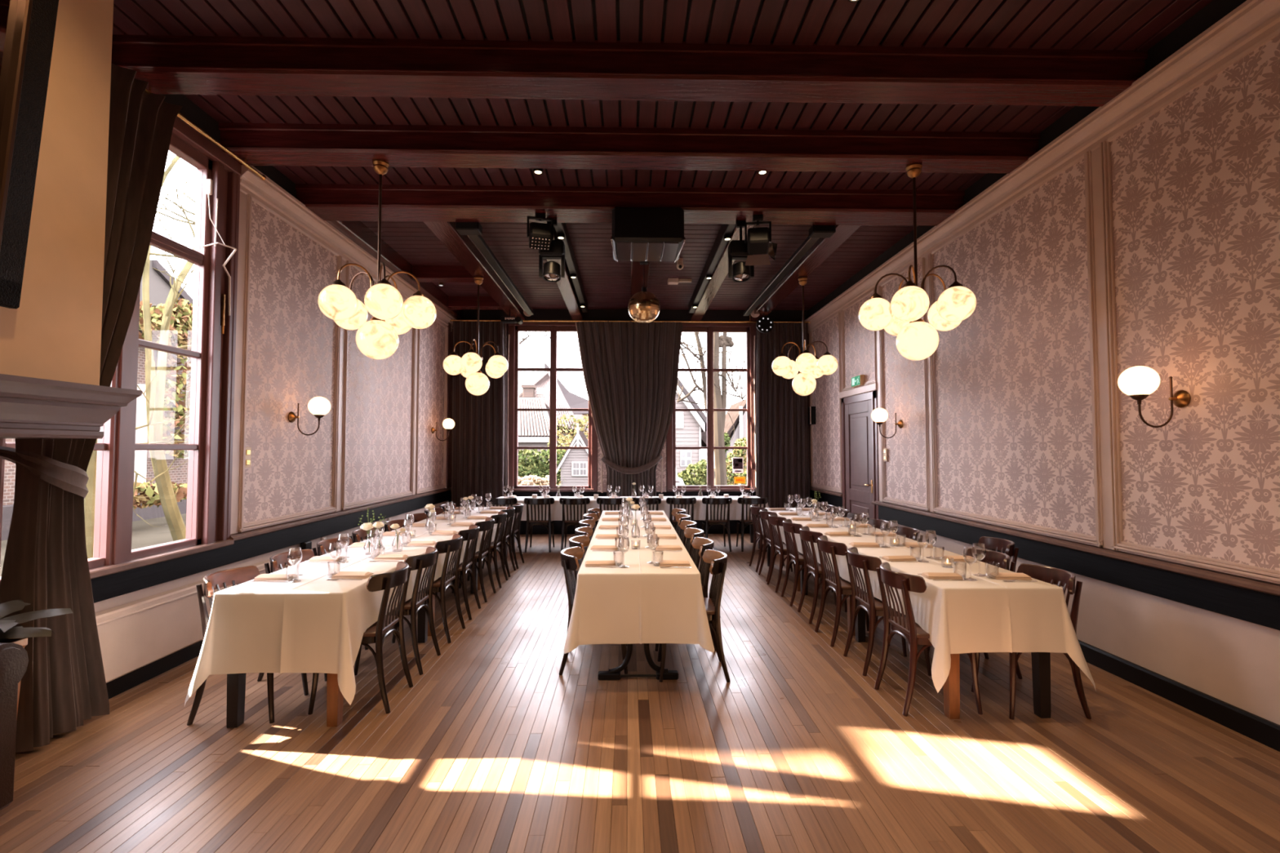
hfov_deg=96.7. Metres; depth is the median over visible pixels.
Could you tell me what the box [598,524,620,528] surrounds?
napkin
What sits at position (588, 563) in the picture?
napkin
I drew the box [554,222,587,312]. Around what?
rail
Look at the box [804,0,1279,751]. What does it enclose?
wall
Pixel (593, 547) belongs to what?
napkin
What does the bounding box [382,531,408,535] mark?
napkin
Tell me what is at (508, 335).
blind cord
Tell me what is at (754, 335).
blind cord
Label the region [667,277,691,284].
sensor box
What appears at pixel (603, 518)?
napkin
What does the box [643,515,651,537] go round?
wine glass
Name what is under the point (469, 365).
globe chandelier
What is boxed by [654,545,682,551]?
napkin
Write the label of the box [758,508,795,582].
bistro chair
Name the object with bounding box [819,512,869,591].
bistro chair
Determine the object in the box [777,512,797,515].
napkin
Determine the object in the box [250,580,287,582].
knife
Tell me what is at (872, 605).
bistro chair
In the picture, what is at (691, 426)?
house
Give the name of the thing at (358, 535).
bistro chair
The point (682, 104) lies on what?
ceiling
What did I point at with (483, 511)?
napkin
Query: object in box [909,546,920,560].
tumbler
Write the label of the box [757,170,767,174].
light
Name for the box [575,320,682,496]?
curtain
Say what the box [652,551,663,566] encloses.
tumbler
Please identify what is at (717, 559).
bistro chair
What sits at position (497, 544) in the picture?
bistro chair
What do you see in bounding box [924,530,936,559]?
wine glass
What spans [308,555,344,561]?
napkin
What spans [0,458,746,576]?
ground
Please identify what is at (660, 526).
napkin
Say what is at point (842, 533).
napkin
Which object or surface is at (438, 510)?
bistro chair
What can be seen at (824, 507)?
bistro chair
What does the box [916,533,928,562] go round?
wine glass
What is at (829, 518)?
napkin
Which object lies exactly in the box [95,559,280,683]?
panel radiator
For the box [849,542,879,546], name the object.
napkin
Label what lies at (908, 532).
bistro chair
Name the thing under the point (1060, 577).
bistro chair
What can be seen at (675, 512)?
bistro chair
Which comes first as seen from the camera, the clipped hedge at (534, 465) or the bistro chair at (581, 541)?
the bistro chair at (581, 541)
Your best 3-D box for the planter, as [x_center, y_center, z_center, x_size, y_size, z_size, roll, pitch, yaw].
[-2.889,1.136,1.946,0.610,0.980,0.970,0,-2,-1]
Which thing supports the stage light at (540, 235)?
hanging from the ceiling
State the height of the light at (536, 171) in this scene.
0.044 m
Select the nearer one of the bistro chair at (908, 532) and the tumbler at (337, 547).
the tumbler at (337, 547)
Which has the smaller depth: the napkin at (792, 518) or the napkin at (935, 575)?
the napkin at (935, 575)
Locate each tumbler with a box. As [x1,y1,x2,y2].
[285,564,299,581]
[327,561,340,577]
[336,546,347,561]
[370,545,382,559]
[613,551,623,566]
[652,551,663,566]
[875,533,884,546]
[895,533,905,546]
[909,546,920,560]
[933,546,944,560]
[952,561,966,578]
[985,561,999,579]
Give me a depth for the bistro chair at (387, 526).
5.86 m
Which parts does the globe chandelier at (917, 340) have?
globe, arm, globe, arm, globe, arm, drop rod, globe, arm, arm, globe, globe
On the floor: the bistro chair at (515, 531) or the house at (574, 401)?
the bistro chair at (515, 531)
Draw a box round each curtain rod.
[111,61,266,180]
[449,315,810,323]
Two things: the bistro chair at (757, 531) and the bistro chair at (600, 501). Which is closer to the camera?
the bistro chair at (757, 531)
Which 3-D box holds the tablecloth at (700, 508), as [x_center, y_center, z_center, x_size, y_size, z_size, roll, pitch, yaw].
[-0.174,1.324,9.061,4.406,0.364,0.896,0,-2,-1]
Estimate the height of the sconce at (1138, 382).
0.375 m
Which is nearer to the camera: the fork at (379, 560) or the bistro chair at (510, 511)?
the fork at (379, 560)
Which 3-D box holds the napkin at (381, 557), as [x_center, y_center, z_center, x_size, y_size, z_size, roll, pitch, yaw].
[-1.790,0.938,4.089,0.210,0.030,0.100,0,-2,-4]
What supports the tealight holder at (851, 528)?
on the tablecloth at (984, 615)
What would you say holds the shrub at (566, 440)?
on the ground
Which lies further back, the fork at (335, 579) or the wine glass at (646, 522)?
the wine glass at (646, 522)
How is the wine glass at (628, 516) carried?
on the tablecloth at (642, 602)
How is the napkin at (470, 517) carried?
on the tablecloth at (315, 624)
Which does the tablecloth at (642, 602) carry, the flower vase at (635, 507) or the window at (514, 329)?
the flower vase at (635, 507)
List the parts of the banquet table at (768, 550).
leg, leg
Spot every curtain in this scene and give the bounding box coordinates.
[0,63,182,752]
[451,320,506,506]
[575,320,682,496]
[755,322,809,507]
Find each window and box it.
[0,116,241,582]
[506,321,597,491]
[666,322,756,491]
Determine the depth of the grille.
5.77 m
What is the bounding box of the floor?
[0,533,1279,852]
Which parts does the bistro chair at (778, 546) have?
leg, rail, leg, seat, seat frame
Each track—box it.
[455,222,533,315]
[742,224,835,315]
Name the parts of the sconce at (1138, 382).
globe, arm, wall plate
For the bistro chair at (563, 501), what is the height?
0.810 m
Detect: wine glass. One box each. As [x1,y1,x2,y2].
[287,547,302,582]
[328,542,342,574]
[337,533,349,563]
[368,531,379,558]
[373,522,384,548]
[617,537,629,568]
[618,524,628,551]
[620,515,628,539]
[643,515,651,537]
[644,522,654,548]
[647,533,657,564]
[853,514,862,537]
[880,522,890,547]
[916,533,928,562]
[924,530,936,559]
[963,546,977,581]
[971,542,986,577]
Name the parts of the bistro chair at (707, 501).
leg, seat frame, seat, rail, leg, leg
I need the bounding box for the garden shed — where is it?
[556,423,588,485]
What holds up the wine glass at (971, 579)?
on the tablecloth at (984, 615)
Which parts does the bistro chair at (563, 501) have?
leg, leg, seat frame, seat, rail, leg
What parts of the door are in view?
panel, panel, handle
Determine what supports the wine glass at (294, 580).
on the tablecloth at (315, 624)
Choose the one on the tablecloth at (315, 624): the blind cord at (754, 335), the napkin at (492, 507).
the napkin at (492, 507)
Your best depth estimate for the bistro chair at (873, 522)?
5.93 m
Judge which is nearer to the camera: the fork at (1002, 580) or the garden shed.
the fork at (1002, 580)
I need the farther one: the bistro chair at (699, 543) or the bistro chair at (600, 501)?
the bistro chair at (600, 501)
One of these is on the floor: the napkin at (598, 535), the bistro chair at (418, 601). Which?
the bistro chair at (418, 601)
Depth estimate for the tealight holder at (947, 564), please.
3.80 m
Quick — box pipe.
[299,541,311,550]
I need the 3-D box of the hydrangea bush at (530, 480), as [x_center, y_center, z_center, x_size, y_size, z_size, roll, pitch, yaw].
[-2.772,1.830,14.658,1.506,1.175,1.164,0,-2,-1]
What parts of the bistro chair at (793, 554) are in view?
leg, rail, leg, seat, seat frame, leg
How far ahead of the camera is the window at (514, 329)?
10.38 m
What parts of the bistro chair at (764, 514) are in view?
leg, rail, leg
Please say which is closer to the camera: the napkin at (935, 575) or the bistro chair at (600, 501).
the napkin at (935, 575)
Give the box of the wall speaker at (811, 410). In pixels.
[807,406,816,424]
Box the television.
[0,0,58,308]
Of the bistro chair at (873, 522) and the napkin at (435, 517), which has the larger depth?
the napkin at (435, 517)
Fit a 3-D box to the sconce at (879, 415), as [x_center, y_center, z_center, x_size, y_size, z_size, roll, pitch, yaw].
[3.021,-0.042,6.974,0.363,0.375,0.196,0,-2,-1]
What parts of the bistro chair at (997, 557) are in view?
leg, rail, leg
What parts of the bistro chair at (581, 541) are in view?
leg, rail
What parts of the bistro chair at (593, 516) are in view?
rail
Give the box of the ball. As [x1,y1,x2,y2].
[627,261,660,324]
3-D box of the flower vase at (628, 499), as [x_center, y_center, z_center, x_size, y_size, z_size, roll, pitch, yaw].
[-0.108,0.922,6.415,0.104,0.241,0.080,-1,-2,17]
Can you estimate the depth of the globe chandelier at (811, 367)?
7.65 m
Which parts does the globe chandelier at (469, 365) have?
globe, arm, globe, globe, arm, globe, drop rod, arm, globe, globe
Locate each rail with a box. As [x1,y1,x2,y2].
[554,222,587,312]
[688,223,735,312]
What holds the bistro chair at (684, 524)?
on the floor
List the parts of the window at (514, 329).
sill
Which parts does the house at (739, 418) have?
gable post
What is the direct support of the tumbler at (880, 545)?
on the tablecloth at (984, 615)
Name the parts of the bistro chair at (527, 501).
leg, leg, rail, seat, seat frame, leg, leg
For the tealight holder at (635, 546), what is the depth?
4.51 m
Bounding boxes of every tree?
[84,346,190,559]
[142,155,196,541]
[519,331,577,345]
[676,332,746,485]
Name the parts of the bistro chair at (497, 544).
leg, seat, leg, rail, leg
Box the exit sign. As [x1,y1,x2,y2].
[851,374,864,387]
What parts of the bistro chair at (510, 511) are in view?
leg, rail, leg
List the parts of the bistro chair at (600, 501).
leg, rail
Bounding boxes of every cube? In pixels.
[593,493,598,498]
[658,493,663,498]
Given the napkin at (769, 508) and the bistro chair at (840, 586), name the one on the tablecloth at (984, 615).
the napkin at (769, 508)
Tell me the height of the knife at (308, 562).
0.006 m
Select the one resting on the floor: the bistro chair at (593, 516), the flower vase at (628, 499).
the bistro chair at (593, 516)
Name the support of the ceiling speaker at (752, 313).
attached to the ceiling
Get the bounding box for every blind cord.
[506,334,509,488]
[753,335,755,476]
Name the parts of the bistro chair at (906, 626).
leg, rail, seat, leg, seat frame, leg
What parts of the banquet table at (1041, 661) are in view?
leg, leg, leg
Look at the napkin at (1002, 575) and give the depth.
3.45 m
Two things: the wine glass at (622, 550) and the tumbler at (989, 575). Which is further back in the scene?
the wine glass at (622, 550)
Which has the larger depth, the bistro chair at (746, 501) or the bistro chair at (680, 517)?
the bistro chair at (746, 501)
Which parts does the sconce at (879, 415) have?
globe, arm, wall plate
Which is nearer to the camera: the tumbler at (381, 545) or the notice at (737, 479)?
the tumbler at (381, 545)
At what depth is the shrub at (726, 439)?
23.97 m
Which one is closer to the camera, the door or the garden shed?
the door
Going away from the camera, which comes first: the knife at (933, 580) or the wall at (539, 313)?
the knife at (933, 580)
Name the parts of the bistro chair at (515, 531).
leg, rail, leg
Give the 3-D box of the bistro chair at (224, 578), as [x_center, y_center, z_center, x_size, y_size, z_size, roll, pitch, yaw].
[-2.319,1.281,3.403,0.484,0.810,0.461,0,-2,-3]
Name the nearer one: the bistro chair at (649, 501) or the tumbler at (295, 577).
the tumbler at (295, 577)
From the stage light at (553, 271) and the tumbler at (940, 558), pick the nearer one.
the tumbler at (940, 558)
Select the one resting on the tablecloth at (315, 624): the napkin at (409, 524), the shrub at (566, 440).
the napkin at (409, 524)
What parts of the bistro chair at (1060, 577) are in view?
leg, leg, rail, leg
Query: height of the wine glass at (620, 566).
0.198 m
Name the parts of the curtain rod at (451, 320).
rod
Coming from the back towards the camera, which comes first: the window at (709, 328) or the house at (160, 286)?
the house at (160, 286)
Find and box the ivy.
[133,298,192,509]
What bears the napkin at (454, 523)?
on the tablecloth at (315, 624)
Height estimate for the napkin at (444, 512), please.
0.030 m
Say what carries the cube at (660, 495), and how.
on the tablecloth at (700, 508)
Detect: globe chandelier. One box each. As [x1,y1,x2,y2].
[317,159,436,359]
[443,276,508,395]
[771,276,838,395]
[858,162,976,360]
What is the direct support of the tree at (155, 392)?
on the ground
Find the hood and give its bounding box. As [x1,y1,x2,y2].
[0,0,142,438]
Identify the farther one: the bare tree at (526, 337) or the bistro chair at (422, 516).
the bare tree at (526, 337)
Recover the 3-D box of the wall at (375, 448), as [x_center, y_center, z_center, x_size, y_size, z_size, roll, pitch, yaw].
[-3.401,-0.384,3.395,0.415,4.370,14.500,0,-2,-1]
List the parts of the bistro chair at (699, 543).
leg, leg, rail, leg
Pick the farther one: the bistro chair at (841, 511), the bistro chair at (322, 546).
the bistro chair at (841, 511)
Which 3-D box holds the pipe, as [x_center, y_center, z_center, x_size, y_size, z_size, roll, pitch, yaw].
[-3.329,1.409,5.659,0.060,0.520,0.120,0,-2,-1]
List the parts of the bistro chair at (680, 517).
rail, leg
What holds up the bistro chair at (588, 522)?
on the floor
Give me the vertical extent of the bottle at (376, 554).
0.150 m
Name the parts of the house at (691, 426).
pane, pane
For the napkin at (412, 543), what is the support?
on the tablecloth at (315, 624)
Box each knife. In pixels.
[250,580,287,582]
[306,561,337,563]
[586,566,615,567]
[855,546,883,547]
[890,560,921,562]
[933,579,968,580]
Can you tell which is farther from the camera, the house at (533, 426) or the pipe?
the house at (533, 426)
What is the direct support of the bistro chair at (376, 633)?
on the floor
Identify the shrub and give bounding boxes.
[546,414,588,474]
[724,432,730,454]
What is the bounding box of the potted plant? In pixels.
[0,600,72,719]
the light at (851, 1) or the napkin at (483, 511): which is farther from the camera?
the napkin at (483, 511)
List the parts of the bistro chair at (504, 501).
rail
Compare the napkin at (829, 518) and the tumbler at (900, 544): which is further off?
the napkin at (829, 518)
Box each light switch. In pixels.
[244,447,251,467]
[883,448,887,461]
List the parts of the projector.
trim, trim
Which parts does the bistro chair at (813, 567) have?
leg, rail, leg, seat, seat frame, leg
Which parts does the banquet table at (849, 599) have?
leg, leg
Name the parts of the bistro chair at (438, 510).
rail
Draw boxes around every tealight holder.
[406,529,415,537]
[448,515,456,520]
[630,519,637,525]
[631,540,640,549]
[847,523,855,531]
[889,538,899,546]
[941,556,953,568]
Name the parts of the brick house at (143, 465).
white post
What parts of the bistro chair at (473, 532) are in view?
seat frame, seat, leg, rail, leg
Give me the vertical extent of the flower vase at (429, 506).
0.252 m
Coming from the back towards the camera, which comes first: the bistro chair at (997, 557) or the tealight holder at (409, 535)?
the tealight holder at (409, 535)
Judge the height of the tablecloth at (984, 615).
0.548 m
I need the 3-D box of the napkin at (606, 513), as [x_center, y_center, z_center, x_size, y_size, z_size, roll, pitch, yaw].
[-0.323,1.047,6.904,0.210,0.030,0.100,0,-2,-8]
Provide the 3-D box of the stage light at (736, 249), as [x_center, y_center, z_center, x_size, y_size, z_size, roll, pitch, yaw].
[1.041,-1.810,5.852,0.256,0.614,0.202,0,-2,-1]
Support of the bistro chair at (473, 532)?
on the floor
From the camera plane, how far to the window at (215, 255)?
4.34 m
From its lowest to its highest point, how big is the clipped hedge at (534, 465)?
2.153 m
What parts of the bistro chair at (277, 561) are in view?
leg, rail, leg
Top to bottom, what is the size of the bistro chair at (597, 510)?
0.810 m
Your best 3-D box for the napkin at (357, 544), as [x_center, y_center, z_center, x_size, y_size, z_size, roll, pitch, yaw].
[-2.234,0.959,4.639,0.210,0.030,0.100,0,-2,0]
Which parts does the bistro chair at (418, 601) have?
leg, seat frame, seat, leg, rail, leg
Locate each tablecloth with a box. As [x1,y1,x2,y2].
[184,506,518,705]
[488,496,768,520]
[563,511,714,653]
[755,507,1096,693]
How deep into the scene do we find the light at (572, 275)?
7.76 m
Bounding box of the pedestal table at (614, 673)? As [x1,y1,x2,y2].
[598,643,678,679]
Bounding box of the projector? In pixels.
[610,206,685,262]
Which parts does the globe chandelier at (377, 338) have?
globe, globe, arm, arm, globe, drop rod, arm, globe, arm, globe, arm, globe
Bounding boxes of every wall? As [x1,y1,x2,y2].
[90,93,455,699]
[448,308,811,534]
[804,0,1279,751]
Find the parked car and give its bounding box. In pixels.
[675,469,684,485]
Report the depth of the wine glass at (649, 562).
3.94 m
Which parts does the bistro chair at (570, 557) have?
leg, rail, leg, leg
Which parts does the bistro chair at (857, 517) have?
rail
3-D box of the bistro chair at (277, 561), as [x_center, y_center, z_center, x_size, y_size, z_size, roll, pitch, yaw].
[-2.320,1.304,3.994,0.484,0.810,0.461,0,-2,0]
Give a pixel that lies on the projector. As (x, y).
(638, 233)
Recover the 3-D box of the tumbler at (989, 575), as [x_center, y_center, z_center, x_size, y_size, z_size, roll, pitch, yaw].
[2.161,0.884,3.491,0.074,0.092,0.073,-1,-2,20]
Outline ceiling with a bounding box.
[111,0,1213,320]
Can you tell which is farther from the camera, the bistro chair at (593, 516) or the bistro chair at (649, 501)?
the bistro chair at (649, 501)
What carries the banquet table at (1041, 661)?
on the floor
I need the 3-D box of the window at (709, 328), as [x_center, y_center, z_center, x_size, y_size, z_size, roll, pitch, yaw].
[1.315,-0.383,10.473,1.660,3.125,0.160,0,-2,-1]
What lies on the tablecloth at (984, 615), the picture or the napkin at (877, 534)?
the napkin at (877, 534)
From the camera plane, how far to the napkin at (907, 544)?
4.58 m
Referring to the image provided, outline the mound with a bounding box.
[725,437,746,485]
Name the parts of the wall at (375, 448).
baseboard, panel moulding, panel moulding, panel moulding, panel moulding, crown moulding, panel moulding, panel moulding, panel moulding, panel moulding, panel moulding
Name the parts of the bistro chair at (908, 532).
rail, leg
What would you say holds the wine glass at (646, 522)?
on the tablecloth at (642, 602)
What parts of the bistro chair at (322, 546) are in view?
leg, rail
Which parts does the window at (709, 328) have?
sill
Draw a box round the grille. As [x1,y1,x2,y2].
[617,242,678,261]
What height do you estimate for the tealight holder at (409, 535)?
0.062 m
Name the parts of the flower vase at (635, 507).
stem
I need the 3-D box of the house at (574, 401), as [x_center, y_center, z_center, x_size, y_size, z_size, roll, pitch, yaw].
[-6.351,-1.239,58.468,6.864,10.691,5.000,0,-2,-1]
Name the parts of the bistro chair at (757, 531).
leg, rail, leg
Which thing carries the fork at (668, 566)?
on the tablecloth at (642, 602)
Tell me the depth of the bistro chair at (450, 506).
7.64 m
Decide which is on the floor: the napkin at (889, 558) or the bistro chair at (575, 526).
the bistro chair at (575, 526)
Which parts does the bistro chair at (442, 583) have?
leg, seat, seat frame, leg, rail, leg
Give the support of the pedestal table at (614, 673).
on the floor
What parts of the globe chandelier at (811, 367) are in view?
globe, globe, arm, arm, drop rod, globe, arm, globe, arm, globe, arm, globe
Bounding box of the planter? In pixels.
[0,643,28,810]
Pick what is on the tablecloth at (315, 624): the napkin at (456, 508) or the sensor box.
the napkin at (456, 508)
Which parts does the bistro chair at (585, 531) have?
rail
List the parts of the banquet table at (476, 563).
leg, leg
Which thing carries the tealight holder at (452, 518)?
on the tablecloth at (315, 624)
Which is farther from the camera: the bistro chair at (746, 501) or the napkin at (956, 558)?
the bistro chair at (746, 501)
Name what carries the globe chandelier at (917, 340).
hanging from the ceiling
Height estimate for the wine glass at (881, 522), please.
0.198 m
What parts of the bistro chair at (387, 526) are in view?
rail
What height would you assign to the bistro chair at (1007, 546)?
0.810 m
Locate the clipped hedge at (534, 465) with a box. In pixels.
[517,448,565,484]
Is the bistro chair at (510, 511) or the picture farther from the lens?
the picture
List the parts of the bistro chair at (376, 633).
leg, seat frame, seat, leg, rail, leg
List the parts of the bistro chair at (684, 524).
rail, leg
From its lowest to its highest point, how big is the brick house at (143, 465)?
8.660 m
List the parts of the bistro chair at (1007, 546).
rail, leg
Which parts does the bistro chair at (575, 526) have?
leg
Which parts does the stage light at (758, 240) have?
barn door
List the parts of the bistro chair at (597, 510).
rail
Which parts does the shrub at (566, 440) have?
stem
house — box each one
[1,327,191,540]
[139,259,192,324]
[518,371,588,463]
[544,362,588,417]
[675,377,706,475]
[713,399,746,468]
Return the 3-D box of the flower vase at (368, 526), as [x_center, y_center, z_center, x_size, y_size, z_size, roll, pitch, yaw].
[-2.010,0.791,4.296,0.170,0.341,0.220,0,-2,-7]
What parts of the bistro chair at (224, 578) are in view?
leg, rail, leg, leg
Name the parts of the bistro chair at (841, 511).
rail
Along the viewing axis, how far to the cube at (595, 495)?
8.98 m
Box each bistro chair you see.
[186,565,308,725]
[257,549,327,681]
[307,561,413,715]
[312,536,368,649]
[348,527,382,543]
[354,546,440,675]
[380,519,437,597]
[391,533,465,643]
[405,512,427,524]
[424,507,467,577]
[435,524,480,620]
[439,503,456,511]
[451,517,496,602]
[458,511,507,588]
[482,502,524,568]
[486,497,518,552]
[497,524,579,549]
[501,506,515,577]
[524,497,554,552]
[559,497,590,551]
[559,546,627,675]
[568,535,627,646]
[574,526,592,561]
[578,519,594,551]
[583,512,598,543]
[587,507,600,533]
[596,497,626,519]
[631,497,661,511]
[654,537,715,651]
[657,549,730,682]
[666,497,696,527]
[671,508,685,537]
[675,513,690,546]
[680,520,697,556]
[684,527,703,570]
[702,497,732,551]
[736,497,767,551]
[749,504,792,572]
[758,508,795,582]
[766,513,814,592]
[781,519,836,606]
[797,526,847,624]
[813,507,849,580]
[814,535,889,647]
[817,504,835,512]
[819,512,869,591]
[843,546,931,676]
[865,518,892,532]
[874,562,982,716]
[875,525,923,623]
[928,547,1022,679]
[971,563,1091,719]
[977,536,1018,572]
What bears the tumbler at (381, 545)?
on the tablecloth at (315, 624)
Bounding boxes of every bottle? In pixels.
[363,533,375,555]
[373,534,385,555]
[391,532,403,551]
[425,514,433,530]
[631,520,639,537]
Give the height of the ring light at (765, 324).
0.450 m
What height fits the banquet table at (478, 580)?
0.750 m
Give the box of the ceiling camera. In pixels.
[675,257,683,270]
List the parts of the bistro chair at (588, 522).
rail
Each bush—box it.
[517,475,560,485]
[677,458,706,485]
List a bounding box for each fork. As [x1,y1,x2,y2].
[326,578,362,580]
[368,560,399,561]
[660,566,691,568]
[1002,580,1037,582]
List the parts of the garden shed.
pane, pane, pane, pane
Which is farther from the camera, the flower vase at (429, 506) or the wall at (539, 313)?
the wall at (539, 313)
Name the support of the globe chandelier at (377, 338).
hanging from the ceiling
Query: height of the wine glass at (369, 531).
0.198 m
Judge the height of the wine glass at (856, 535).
0.198 m
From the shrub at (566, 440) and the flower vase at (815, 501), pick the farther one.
the shrub at (566, 440)
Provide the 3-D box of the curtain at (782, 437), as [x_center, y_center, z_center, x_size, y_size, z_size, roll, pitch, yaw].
[2.550,0.015,10.226,0.981,3.800,0.118,0,-2,-1]
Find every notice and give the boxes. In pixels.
[732,457,743,473]
[734,476,745,483]
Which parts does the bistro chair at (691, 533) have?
rail, leg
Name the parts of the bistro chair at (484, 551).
seat frame, seat, leg, rail, leg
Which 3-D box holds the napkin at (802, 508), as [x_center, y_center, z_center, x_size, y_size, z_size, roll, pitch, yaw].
[2.185,1.063,7.320,0.210,0.030,0.100,0,-2,2]
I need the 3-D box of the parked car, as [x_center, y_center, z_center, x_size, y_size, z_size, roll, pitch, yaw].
[0.237,1.460,14.463,1.760,1.400,4.000,0,-2,-1]
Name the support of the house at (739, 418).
on the ground
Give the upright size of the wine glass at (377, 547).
0.198 m
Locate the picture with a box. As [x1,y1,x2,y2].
[733,457,742,469]
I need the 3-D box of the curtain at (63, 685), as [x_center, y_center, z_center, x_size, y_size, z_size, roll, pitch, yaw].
[-3.111,-0.260,3.312,0.246,3.815,0.870,0,-2,5]
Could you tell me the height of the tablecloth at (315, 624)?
0.584 m
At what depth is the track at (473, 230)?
6.86 m
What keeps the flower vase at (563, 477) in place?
on the tablecloth at (700, 508)
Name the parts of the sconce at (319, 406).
wall plate, arm, globe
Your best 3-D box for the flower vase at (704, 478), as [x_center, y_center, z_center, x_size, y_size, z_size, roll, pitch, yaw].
[0.964,0.976,9.068,0.163,0.338,0.127,0,-2,-6]
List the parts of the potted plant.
planter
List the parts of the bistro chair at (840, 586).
leg, rail, leg, seat, seat frame, leg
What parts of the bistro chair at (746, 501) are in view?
leg, leg, seat frame, seat, rail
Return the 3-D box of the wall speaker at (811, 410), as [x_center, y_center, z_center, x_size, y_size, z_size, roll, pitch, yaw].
[3.078,-0.196,10.210,0.105,0.320,0.188,0,-2,-1]
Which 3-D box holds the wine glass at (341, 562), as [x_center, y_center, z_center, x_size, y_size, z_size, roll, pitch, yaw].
[-2.072,0.849,3.970,0.077,0.198,0.076,0,-2,6]
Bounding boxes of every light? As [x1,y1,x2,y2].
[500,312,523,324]
[526,213,553,250]
[533,168,542,174]
[538,218,564,282]
[556,232,564,239]
[569,273,576,278]
[706,274,711,279]
[723,234,731,240]
[727,220,754,282]
[744,213,777,265]
[755,315,773,333]
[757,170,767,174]
[848,0,859,2]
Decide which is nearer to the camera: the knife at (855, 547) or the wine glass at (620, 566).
the wine glass at (620, 566)
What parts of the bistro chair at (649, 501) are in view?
rail, leg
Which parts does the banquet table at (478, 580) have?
leg, leg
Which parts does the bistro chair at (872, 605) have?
leg, rail, leg, seat, seat frame, leg, leg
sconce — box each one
[288,396,330,435]
[431,417,454,440]
[871,408,902,438]
[1117,365,1190,427]
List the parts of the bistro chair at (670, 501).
leg, rail, leg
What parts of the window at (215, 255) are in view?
sill, jamb moulding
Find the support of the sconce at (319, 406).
attached to the wall at (375, 448)
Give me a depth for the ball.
6.93 m
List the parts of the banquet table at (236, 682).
leg, leg, leg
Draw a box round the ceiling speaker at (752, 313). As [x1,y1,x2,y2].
[750,310,759,317]
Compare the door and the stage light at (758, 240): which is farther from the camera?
the door
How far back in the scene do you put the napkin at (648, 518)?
6.25 m
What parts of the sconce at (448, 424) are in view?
wall plate, arm, globe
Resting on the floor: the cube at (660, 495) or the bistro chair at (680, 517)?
the bistro chair at (680, 517)
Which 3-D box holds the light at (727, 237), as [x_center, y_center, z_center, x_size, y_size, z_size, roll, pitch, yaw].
[0.980,-2.116,6.369,0.088,0.044,0.087,0,-2,-1]
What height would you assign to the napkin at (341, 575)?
0.030 m
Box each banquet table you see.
[226,589,427,728]
[427,562,478,636]
[477,541,507,590]
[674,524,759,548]
[766,544,800,591]
[800,564,855,635]
[854,600,1050,719]
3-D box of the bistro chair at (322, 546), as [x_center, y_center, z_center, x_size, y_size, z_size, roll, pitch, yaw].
[-2.336,1.327,4.584,0.484,0.810,0.461,0,-2,0]
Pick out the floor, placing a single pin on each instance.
(490, 748)
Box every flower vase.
[358,507,386,555]
[373,521,385,555]
[390,524,405,551]
[424,503,435,530]
[462,496,473,515]
[555,476,565,498]
[626,497,634,519]
[631,482,636,497]
[631,504,639,537]
[696,478,706,498]
[811,491,820,519]
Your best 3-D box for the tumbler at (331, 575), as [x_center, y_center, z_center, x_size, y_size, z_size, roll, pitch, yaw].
[-1.897,0.885,3.525,0.074,0.092,0.073,0,-2,-2]
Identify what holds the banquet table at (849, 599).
on the floor
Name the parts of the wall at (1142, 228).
panel moulding, panel moulding, panel moulding, panel moulding, panel moulding, panel moulding, panel moulding, panel moulding, panel moulding, panel moulding, panel moulding, crown moulding, panel moulding, panel moulding, baseboard, panel moulding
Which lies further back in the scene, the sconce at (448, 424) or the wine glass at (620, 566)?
the sconce at (448, 424)
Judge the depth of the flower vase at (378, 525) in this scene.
4.22 m
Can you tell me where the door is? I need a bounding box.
[840,390,880,523]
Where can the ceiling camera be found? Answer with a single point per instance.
(679, 265)
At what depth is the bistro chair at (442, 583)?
4.64 m
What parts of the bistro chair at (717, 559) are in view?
leg, leg, seat, seat frame, rail, leg, leg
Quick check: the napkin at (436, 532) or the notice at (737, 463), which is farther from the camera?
the notice at (737, 463)
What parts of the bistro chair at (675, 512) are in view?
rail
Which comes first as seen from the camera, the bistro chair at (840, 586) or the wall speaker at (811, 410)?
the bistro chair at (840, 586)
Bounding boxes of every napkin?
[253,573,297,580]
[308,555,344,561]
[331,571,372,578]
[350,542,381,546]
[373,554,408,560]
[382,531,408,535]
[407,523,429,526]
[407,541,435,546]
[426,516,448,519]
[431,530,457,534]
[442,511,461,514]
[451,522,474,525]
[454,506,472,509]
[466,515,487,519]
[480,510,498,513]
[489,506,506,509]
[585,560,616,566]
[590,545,617,550]
[595,533,618,537]
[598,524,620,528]
[601,517,620,520]
[604,511,622,514]
[645,511,663,514]
[647,517,666,520]
[649,524,671,528]
[653,533,676,538]
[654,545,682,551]
[658,560,690,566]
[768,507,786,510]
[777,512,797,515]
[791,517,811,520]
[800,507,818,511]
[806,524,829,527]
[816,512,834,515]
[824,531,850,536]
[828,517,849,520]
[848,524,872,527]
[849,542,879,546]
[871,532,897,536]
[881,555,916,561]
[902,542,933,547]
[920,572,963,579]
[942,555,977,561]
[988,572,1031,580]

